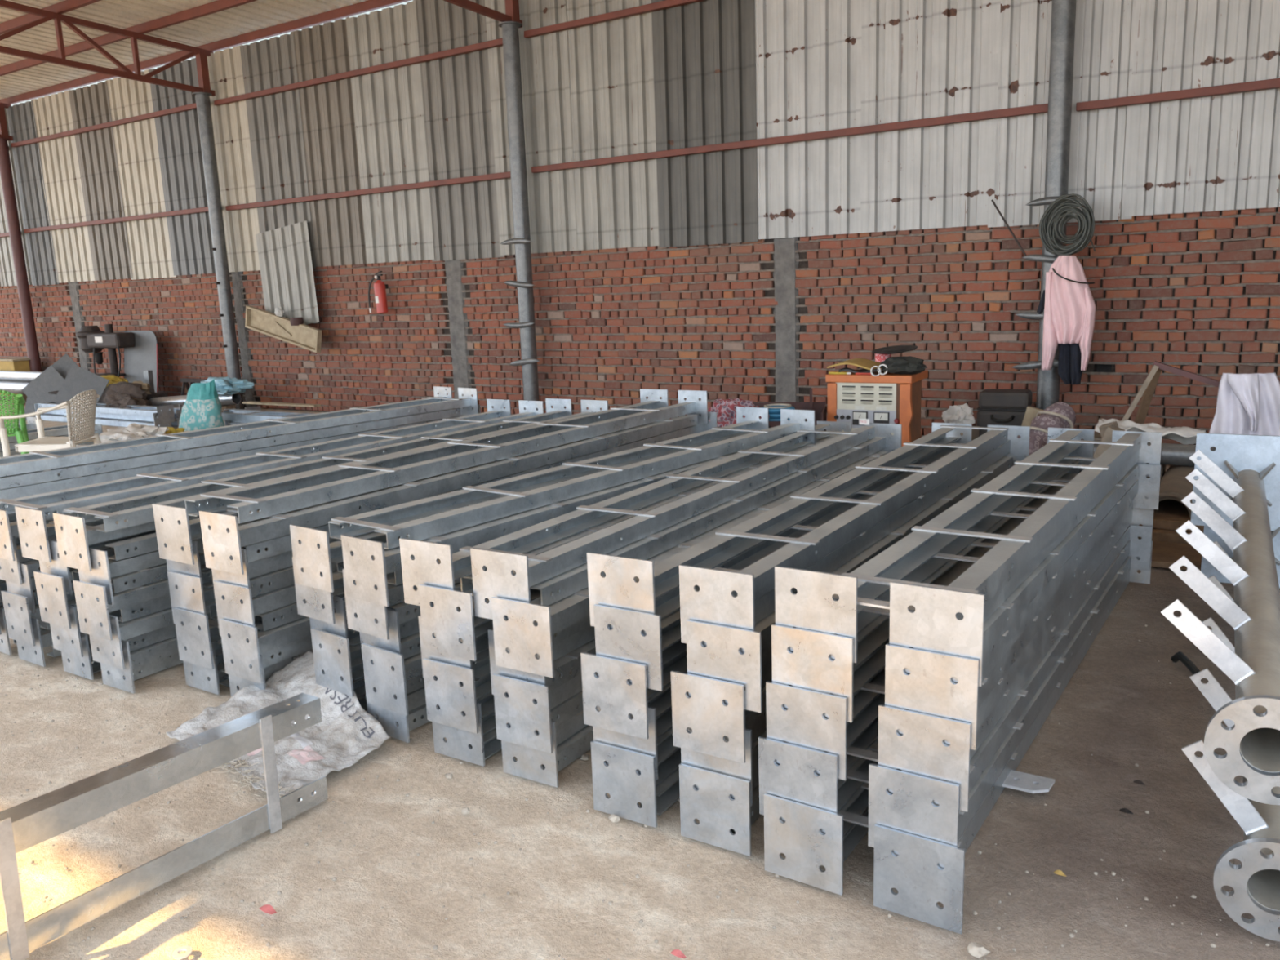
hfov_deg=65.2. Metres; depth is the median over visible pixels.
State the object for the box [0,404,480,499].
frame
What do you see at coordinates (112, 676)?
frame
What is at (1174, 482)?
pipe
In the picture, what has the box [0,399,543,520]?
frame
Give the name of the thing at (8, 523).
frame
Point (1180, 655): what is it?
scrap
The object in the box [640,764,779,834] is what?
frame
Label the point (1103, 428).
cloth
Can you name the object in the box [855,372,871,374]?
stick
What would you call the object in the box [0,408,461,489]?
frame
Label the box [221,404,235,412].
block
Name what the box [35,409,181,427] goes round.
frame
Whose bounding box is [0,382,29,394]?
pipe
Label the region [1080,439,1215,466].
pipe
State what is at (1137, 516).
frame
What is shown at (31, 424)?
frame
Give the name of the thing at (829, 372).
marker
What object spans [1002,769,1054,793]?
plate
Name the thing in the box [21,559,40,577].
frame
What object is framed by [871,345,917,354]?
round lid
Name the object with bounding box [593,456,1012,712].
frame
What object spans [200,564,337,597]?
frame
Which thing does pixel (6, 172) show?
steel post
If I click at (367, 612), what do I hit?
frame
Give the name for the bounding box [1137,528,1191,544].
timber beam
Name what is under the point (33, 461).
frame
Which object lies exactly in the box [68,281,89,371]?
pillar
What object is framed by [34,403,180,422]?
frame
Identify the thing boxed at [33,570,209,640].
frame
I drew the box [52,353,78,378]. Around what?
steel plate
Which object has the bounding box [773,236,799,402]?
pillar
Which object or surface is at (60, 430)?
frame
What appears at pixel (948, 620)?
frame
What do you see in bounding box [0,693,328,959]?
frame
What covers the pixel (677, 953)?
scrap
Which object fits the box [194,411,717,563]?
frame
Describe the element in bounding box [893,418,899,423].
switch
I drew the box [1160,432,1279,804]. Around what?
post
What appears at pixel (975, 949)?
stone
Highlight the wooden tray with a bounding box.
[244,305,322,352]
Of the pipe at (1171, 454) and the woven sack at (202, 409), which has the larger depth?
the woven sack at (202, 409)
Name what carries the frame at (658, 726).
on the frame at (665, 748)
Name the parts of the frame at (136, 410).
rail, rail, plate, plate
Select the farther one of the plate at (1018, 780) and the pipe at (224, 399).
the pipe at (224, 399)
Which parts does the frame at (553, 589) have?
plate, plate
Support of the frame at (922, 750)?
on the frame at (1137, 516)
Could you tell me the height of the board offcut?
0.512 m
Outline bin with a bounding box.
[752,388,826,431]
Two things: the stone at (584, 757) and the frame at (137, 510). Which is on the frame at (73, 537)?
the frame at (137, 510)
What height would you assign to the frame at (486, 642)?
0.212 m
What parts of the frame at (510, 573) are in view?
plate, plate, rail, rail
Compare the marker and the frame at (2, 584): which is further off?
the marker
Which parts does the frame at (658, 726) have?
plate, rail, plate, rail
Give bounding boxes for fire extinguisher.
[368,271,388,313]
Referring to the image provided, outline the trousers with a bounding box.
[1036,289,1082,384]
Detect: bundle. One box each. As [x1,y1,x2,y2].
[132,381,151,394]
[941,403,974,424]
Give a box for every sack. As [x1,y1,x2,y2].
[98,381,154,406]
[100,392,151,420]
[165,649,390,801]
[178,378,224,431]
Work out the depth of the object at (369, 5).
12.93 m
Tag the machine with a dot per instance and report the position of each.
(888, 397)
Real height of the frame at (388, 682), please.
0.212 m
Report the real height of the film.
0.223 m
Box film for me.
[200,376,253,394]
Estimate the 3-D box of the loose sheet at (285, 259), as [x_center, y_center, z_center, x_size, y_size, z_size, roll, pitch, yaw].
[-4.598,-2.648,13.088,1.188,1.382,0.102,5,13,33]
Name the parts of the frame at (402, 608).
rail, rail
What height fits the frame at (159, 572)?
0.212 m
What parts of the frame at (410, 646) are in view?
rail, rail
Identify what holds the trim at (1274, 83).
attached to the wall
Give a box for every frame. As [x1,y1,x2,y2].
[0,386,478,476]
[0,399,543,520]
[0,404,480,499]
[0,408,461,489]
[0,422,102,451]
[0,423,97,444]
[0,426,501,560]
[0,441,93,457]
[0,535,31,584]
[0,562,73,613]
[0,580,73,604]
[0,590,77,645]
[0,607,53,666]
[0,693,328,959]
[5,416,36,429]
[13,627,61,657]
[14,506,228,571]
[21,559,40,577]
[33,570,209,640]
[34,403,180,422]
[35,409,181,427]
[35,604,78,629]
[37,401,184,423]
[39,539,166,604]
[49,604,209,669]
[58,627,178,693]
[62,398,608,532]
[71,563,168,593]
[87,613,217,651]
[88,529,158,560]
[91,641,220,680]
[96,430,102,435]
[117,594,171,622]
[152,414,697,574]
[165,439,690,602]
[167,570,338,641]
[173,607,311,684]
[182,641,312,696]
[184,388,707,523]
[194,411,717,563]
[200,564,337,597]
[208,600,306,631]
[213,629,354,667]
[217,651,280,686]
[221,408,313,422]
[222,405,261,426]
[230,422,245,429]
[289,436,802,606]
[292,528,505,639]
[309,595,473,668]
[311,627,422,715]
[323,670,426,742]
[328,406,814,549]
[337,433,816,585]
[337,577,473,624]
[346,608,421,658]
[351,643,475,693]
[357,689,431,731]
[399,424,875,620]
[417,597,595,703]
[418,450,888,677]
[422,657,596,753]
[432,702,587,787]
[460,418,902,605]
[469,724,593,771]
[471,638,595,691]
[474,448,896,644]
[475,690,583,728]
[580,650,793,763]
[586,425,1008,653]
[591,740,786,856]
[592,706,787,805]
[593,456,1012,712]
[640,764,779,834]
[646,453,1025,669]
[647,671,793,728]
[654,422,1030,624]
[657,727,766,770]
[758,525,1129,868]
[764,555,1130,934]
[765,500,1132,811]
[771,461,1138,750]
[774,430,1142,686]
[815,524,1152,840]
[823,495,1154,753]
[830,460,1160,719]
[834,427,1162,635]
[843,541,1152,868]
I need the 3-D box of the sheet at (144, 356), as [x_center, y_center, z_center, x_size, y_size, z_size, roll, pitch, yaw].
[-7.429,-1.658,14.911,0.875,1.113,0.152,5,13,33]
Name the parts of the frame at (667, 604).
rail, plate, plate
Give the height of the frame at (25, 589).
0.212 m
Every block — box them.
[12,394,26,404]
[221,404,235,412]
[1093,424,1124,461]
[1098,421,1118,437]
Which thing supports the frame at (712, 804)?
on the frame at (668, 792)
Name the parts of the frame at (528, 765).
plate, rail, plate, rail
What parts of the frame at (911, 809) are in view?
plate, rail, plate, rail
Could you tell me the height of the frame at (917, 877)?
0.212 m
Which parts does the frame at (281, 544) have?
rail, plate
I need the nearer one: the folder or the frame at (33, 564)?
the frame at (33, 564)
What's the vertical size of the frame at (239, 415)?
0.212 m
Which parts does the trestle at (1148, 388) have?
leg, leg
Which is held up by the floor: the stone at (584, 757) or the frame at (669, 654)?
the stone at (584, 757)
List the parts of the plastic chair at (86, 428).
leg, armrest, leg, seat, armrest, leg, backrest, leg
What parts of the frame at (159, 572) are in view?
rail, rail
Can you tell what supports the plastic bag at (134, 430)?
on the floor
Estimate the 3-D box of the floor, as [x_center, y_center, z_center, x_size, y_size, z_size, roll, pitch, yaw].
[-15.562,2.414,-1.521,56.000,0.013,39.600,5,13,33]
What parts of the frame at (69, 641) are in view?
plate, plate, rail, rail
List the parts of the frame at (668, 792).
rail, rail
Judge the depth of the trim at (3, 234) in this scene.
16.83 m
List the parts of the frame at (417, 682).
rail, rail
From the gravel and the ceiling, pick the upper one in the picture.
the ceiling
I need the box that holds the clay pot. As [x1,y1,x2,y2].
[289,317,303,325]
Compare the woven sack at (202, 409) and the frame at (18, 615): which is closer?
the frame at (18, 615)
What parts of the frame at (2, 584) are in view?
rail, rail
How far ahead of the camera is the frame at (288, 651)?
3.87 m
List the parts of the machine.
corner post, panel, lid, corner post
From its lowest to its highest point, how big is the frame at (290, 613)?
0.212 m
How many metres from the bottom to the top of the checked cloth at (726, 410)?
0.268 m
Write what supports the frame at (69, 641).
on the frame at (168, 632)
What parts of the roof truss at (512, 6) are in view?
post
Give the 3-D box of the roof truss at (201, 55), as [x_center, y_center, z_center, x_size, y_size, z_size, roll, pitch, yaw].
[-8.746,-4.535,8.735,0.100,0.837,11.223,5,13,33]
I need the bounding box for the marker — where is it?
[828,371,851,374]
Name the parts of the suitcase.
handle, lid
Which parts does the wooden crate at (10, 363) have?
lid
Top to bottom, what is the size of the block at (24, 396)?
0.160 m
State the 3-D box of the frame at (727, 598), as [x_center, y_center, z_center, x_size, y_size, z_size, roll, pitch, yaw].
[0.915,0.039,3.947,0.506,0.212,3.148,5,13,32]
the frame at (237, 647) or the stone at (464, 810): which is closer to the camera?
the stone at (464, 810)
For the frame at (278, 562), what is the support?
on the frame at (282, 578)
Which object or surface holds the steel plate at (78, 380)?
on the frame at (136, 410)
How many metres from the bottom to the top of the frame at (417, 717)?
0.215 m
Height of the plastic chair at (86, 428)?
0.836 m
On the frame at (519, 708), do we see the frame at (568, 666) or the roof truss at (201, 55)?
the frame at (568, 666)
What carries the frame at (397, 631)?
on the frame at (410, 646)
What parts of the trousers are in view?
trouser leg, trouser leg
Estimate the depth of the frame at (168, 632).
4.12 m
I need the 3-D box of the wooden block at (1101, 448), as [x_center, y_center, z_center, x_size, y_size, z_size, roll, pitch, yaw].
[2.825,-0.084,6.189,0.275,0.512,0.120,5,13,33]
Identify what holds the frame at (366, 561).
on the frame at (397, 580)
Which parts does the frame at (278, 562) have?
plate, plate, rail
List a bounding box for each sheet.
[124,330,158,392]
[255,220,319,324]
[1094,418,1206,444]
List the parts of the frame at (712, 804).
plate, rail, plate, rail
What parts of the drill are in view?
motor, name plate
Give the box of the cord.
[1052,267,1094,284]
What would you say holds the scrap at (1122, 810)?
on the floor
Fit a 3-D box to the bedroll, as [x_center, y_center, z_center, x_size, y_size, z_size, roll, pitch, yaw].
[2.880,-0.321,7.157,0.592,0.437,0.282,-10,13,-35]
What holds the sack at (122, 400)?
on the floor
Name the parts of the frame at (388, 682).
plate, rail, plate, rail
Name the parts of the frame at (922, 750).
plate, rail, plate, rail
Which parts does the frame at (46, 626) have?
rail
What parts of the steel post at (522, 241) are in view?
cap plate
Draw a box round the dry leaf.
[1053,870,1066,876]
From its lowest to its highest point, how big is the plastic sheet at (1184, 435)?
0.168 m
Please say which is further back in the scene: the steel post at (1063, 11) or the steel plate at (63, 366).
the steel plate at (63, 366)
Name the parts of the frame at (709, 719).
plate, rail, plate, rail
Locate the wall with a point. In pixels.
(657, 273)
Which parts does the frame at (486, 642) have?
plate, plate, rail, rail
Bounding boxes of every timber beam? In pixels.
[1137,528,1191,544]
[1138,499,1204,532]
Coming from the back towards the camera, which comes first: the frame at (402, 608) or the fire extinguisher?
the fire extinguisher
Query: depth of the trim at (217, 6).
12.36 m
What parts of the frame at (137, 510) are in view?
plate, plate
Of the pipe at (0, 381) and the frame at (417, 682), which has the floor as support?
the pipe at (0, 381)
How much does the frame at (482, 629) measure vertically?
0.212 m
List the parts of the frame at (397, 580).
rail, rail, plate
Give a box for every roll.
[274,306,284,316]
[762,403,795,421]
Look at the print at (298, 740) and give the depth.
3.35 m
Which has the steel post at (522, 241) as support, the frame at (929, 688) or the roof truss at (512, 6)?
the roof truss at (512, 6)
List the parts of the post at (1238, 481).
plate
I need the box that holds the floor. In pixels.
[0,395,1279,959]
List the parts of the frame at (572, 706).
rail, rail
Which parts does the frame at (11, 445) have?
rail, plate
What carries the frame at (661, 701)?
on the frame at (658, 726)
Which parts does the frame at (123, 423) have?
rail, rail, plate, plate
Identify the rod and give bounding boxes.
[991,199,1026,255]
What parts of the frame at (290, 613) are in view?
rail, rail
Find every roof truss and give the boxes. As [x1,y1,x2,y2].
[0,0,215,96]
[0,102,13,140]
[443,0,522,28]
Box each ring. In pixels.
[870,365,881,376]
[877,364,887,374]
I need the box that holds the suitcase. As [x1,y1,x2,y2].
[976,388,1033,436]
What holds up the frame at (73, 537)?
on the frame at (146, 542)
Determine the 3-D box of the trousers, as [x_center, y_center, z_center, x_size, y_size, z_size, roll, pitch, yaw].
[3.280,-1.119,7.849,0.362,0.733,0.074,7,15,41]
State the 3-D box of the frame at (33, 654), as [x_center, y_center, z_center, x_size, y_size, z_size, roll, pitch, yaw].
[-1.831,0.373,5.728,0.506,0.212,3.328,5,13,33]
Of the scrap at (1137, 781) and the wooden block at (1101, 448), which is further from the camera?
the wooden block at (1101, 448)
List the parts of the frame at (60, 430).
rail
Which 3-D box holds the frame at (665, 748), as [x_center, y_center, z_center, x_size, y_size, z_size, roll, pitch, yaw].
[0.958,0.517,4.108,0.506,0.212,3.090,5,13,32]
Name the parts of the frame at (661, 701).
rail, rail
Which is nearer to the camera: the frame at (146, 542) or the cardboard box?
the frame at (146, 542)
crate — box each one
[0,356,30,395]
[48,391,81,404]
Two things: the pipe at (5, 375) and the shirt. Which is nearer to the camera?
the shirt
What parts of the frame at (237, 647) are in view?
plate, plate, rail, rail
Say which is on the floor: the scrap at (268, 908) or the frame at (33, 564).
the scrap at (268, 908)
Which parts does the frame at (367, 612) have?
plate, plate, rail, rail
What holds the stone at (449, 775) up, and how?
on the floor
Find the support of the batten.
on the frame at (258, 407)
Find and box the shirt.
[1041,255,1095,370]
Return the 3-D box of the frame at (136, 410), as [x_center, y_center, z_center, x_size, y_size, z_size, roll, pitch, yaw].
[-6.911,-0.934,13.054,3.008,0.212,0.506,5,13,33]
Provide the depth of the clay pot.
12.78 m
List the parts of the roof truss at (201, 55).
post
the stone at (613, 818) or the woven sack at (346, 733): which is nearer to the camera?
the stone at (613, 818)
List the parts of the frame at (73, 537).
plate, plate, rail, rail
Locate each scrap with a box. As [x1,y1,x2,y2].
[259,904,276,914]
[670,949,686,958]
[1119,808,1133,813]
[1133,779,1145,785]
[1170,651,1199,675]
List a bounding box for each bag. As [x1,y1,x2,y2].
[98,422,169,443]
[164,426,186,434]
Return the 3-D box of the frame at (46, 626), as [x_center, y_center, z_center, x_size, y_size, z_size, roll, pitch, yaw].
[-1.825,0.320,5.785,0.506,0.212,3.267,5,13,33]
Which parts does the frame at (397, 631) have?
plate, rail, plate, rail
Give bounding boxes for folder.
[826,358,884,373]
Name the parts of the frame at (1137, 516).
rail, rail, plate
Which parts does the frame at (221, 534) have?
plate, plate, rail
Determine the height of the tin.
0.070 m
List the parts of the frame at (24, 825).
rail, rail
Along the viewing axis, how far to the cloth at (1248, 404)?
6.13 m
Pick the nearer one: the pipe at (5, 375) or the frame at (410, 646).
the frame at (410, 646)
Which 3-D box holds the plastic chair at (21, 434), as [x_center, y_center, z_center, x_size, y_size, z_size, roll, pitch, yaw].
[-5.787,-0.402,8.932,0.610,0.836,0.629,-10,13,-34]
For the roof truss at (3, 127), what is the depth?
16.15 m
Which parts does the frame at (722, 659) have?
plate, rail, plate, rail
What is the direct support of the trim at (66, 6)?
attached to the ceiling
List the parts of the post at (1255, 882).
plate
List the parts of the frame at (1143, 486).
rail, rail, plate, plate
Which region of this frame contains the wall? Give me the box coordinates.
[0,0,1279,444]
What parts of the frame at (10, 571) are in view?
rail, rail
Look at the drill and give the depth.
15.08 m
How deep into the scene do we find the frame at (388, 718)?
3.48 m
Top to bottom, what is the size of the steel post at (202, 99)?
4.203 m
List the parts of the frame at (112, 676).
plate, rail, plate, rail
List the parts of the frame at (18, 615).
rail, plate, rail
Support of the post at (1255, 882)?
on the floor
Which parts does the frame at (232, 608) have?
plate, plate, rail, rail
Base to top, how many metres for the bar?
0.589 m
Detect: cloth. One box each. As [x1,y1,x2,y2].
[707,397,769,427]
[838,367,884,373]
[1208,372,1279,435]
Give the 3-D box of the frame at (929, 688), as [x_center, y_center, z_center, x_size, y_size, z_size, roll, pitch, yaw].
[1.375,0.217,3.588,0.506,0.212,2.997,5,13,34]
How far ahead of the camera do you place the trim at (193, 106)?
14.65 m
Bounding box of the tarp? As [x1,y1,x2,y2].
[99,374,128,388]
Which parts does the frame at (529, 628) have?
plate, rail, plate, rail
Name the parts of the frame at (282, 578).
rail, rail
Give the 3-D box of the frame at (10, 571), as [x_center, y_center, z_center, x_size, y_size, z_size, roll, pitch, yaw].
[-1.920,0.024,5.714,0.506,0.212,3.324,5,13,33]
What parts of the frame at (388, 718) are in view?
rail, plate, rail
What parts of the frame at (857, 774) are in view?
rail, rail, plate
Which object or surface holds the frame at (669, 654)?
on the frame at (709, 719)
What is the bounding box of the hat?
[880,355,927,374]
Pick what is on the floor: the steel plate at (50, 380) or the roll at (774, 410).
the steel plate at (50, 380)
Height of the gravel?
0.011 m
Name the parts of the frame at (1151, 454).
rail, rail, plate, plate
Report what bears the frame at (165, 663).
on the floor
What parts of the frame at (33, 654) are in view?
plate, plate, rail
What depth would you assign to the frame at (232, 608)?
3.78 m
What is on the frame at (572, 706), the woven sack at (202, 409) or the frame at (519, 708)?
the frame at (519, 708)
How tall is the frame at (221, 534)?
0.212 m
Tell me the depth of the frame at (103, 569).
4.00 m
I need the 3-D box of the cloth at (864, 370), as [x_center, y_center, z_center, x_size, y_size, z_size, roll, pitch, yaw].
[1.668,-0.812,7.429,0.334,0.038,0.202,5,13,33]
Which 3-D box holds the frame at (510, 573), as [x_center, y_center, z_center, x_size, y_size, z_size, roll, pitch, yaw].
[0.322,0.012,4.377,0.506,0.212,3.247,5,13,32]
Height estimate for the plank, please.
0.032 m
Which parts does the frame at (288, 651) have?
rail, rail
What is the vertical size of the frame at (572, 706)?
0.212 m
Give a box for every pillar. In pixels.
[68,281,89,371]
[231,271,256,407]
[444,259,471,408]
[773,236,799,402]
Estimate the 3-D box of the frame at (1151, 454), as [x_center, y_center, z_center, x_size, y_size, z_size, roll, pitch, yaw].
[1.399,0.131,3.636,0.506,0.212,3.024,5,13,34]
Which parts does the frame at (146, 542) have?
rail, rail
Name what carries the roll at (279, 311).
on the wooden tray
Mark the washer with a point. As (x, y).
(188, 949)
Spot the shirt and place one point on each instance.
(1069, 308)
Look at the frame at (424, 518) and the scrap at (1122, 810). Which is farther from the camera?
the frame at (424, 518)
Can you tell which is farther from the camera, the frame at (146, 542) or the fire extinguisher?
the fire extinguisher
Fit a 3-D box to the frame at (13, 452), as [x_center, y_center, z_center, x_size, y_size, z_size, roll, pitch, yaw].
[-6.759,-0.146,9.357,0.506,0.212,3.258,5,13,33]
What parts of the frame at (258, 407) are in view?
plate, rail, plate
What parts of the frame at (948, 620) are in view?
plate, plate, rail, rail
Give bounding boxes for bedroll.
[1017,401,1075,455]
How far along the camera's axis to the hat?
7.14 m
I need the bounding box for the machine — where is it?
[825,368,928,446]
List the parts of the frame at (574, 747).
rail, rail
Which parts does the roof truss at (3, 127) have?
post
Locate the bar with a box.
[143,370,155,392]
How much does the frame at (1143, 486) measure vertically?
0.212 m
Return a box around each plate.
[21,364,64,395]
[24,390,64,420]
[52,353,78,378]
[54,364,109,404]
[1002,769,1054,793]
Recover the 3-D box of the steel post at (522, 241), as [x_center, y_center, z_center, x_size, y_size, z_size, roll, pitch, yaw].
[-1.276,-2.638,10.731,0.463,4.203,0.254,5,13,33]
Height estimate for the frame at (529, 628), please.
0.212 m
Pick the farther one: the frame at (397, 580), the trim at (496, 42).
the trim at (496, 42)
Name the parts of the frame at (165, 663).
rail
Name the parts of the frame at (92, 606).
plate, plate, rail, rail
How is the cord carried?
hanging from the steel post at (1063, 11)
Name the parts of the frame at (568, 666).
rail, rail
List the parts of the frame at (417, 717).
rail, rail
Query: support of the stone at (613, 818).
on the floor
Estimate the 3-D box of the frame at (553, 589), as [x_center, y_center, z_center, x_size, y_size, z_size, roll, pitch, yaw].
[0.411,0.047,4.458,0.506,0.242,3.192,5,13,32]
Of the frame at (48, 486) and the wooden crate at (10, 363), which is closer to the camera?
the frame at (48, 486)
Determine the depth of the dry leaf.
2.52 m
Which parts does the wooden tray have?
panel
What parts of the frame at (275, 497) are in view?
plate, plate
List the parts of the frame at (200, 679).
plate, rail, plate, rail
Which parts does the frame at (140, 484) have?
plate, plate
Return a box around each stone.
[445,773,453,778]
[461,807,470,813]
[579,754,589,760]
[608,813,620,822]
[967,942,990,958]
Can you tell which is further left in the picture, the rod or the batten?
the batten
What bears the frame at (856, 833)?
on the floor
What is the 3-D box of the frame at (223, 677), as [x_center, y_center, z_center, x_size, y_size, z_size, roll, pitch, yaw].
[-0.638,0.423,5.260,0.506,0.215,3.334,5,13,33]
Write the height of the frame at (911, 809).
0.212 m
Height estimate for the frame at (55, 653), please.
0.215 m
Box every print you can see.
[246,747,262,755]
[286,745,324,764]
[289,732,312,748]
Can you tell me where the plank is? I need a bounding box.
[1151,541,1201,570]
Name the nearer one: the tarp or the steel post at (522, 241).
the steel post at (522, 241)
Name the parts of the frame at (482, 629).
rail, rail, plate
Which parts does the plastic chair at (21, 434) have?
backrest, seat, armrest, leg, leg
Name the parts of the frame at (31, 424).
rail, plate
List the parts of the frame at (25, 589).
plate, plate, rail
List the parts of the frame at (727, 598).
plate, plate, rail, rail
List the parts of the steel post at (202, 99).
cap plate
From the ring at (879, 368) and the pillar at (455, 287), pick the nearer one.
the ring at (879, 368)
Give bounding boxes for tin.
[875,353,891,361]
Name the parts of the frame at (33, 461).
rail, plate, plate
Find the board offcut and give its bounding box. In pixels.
[1021,405,1043,426]
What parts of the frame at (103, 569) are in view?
plate, plate, rail, rail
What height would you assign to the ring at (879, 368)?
0.076 m
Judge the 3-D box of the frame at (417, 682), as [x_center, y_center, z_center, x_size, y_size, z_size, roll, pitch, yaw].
[-0.090,0.463,4.666,0.506,0.212,2.838,6,14,37]
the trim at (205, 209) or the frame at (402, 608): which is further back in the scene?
the trim at (205, 209)
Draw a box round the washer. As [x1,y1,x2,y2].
[172,945,192,959]
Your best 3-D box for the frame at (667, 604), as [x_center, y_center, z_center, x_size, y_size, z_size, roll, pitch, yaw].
[0.964,0.092,4.042,0.506,0.212,3.142,5,13,32]
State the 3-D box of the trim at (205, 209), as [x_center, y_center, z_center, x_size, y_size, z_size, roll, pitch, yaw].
[-7.929,-3.902,15.071,5.230,0.060,0.060,5,13,33]
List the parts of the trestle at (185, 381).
leg, leg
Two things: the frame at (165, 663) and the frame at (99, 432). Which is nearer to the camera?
the frame at (165, 663)
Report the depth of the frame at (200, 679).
3.89 m
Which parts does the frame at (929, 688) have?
plate, plate, rail, rail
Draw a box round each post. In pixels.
[0,137,41,371]
[192,92,244,409]
[497,21,539,410]
[1011,0,1095,409]
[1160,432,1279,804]
[1181,513,1279,942]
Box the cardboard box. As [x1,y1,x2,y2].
[960,426,979,440]
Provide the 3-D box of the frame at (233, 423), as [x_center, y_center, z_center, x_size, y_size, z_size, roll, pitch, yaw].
[-3.526,-0.626,11.220,3.008,0.216,0.506,5,13,33]
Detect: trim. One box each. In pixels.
[0,0,101,35]
[0,0,257,76]
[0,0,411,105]
[0,232,22,237]
[10,102,196,147]
[23,206,208,232]
[213,37,502,106]
[225,171,511,210]
[524,0,705,38]
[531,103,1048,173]
[1075,78,1279,111]
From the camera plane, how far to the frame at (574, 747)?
3.28 m
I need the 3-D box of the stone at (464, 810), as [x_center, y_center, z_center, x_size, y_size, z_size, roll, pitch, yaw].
[-0.512,0.969,2.938,0.027,0.015,0.022,5,13,33]
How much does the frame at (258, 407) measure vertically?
0.212 m
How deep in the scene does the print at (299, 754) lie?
3.26 m
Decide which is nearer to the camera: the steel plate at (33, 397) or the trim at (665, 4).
the trim at (665, 4)
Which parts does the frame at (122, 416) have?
plate, rail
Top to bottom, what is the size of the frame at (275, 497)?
0.212 m
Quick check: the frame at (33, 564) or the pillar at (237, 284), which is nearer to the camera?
the frame at (33, 564)
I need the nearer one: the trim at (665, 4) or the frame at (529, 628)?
the frame at (529, 628)
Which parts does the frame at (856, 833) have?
rail, rail, plate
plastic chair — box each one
[0,389,102,456]
[0,390,29,453]
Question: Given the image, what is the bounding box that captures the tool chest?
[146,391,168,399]
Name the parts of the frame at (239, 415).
rail, rail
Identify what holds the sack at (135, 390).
on the floor
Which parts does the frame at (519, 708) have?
plate, rail, plate, rail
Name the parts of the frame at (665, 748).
rail, rail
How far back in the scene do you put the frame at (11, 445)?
9.95 m
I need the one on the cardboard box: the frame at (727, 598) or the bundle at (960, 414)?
the bundle at (960, 414)
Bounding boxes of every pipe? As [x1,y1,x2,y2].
[0,370,42,382]
[0,381,29,382]
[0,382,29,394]
[148,392,240,406]
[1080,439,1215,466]
[1159,465,1194,502]
[1159,495,1191,517]
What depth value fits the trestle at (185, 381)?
14.11 m
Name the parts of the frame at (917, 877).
plate, rail, plate, rail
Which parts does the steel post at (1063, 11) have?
cable coil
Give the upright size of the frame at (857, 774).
0.212 m
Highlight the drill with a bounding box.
[75,324,134,377]
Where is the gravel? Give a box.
[0,589,1269,959]
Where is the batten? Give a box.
[242,400,321,407]
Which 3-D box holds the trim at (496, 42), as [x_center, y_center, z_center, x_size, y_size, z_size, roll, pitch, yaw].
[-3.489,-4.806,11.896,5.110,0.060,0.060,5,13,33]
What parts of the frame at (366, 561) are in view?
plate, plate, rail, rail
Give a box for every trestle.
[179,377,207,395]
[1121,360,1219,423]
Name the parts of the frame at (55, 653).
rail, rail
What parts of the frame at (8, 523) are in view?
plate, rail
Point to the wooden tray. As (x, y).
(303, 335)
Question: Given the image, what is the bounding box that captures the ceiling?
[0,0,413,106]
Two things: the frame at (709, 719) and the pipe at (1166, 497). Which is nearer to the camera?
the frame at (709, 719)
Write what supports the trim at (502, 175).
attached to the wall
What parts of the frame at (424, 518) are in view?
plate, plate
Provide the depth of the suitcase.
7.89 m
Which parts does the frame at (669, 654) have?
rail, rail, plate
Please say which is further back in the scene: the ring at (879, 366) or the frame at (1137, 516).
the ring at (879, 366)

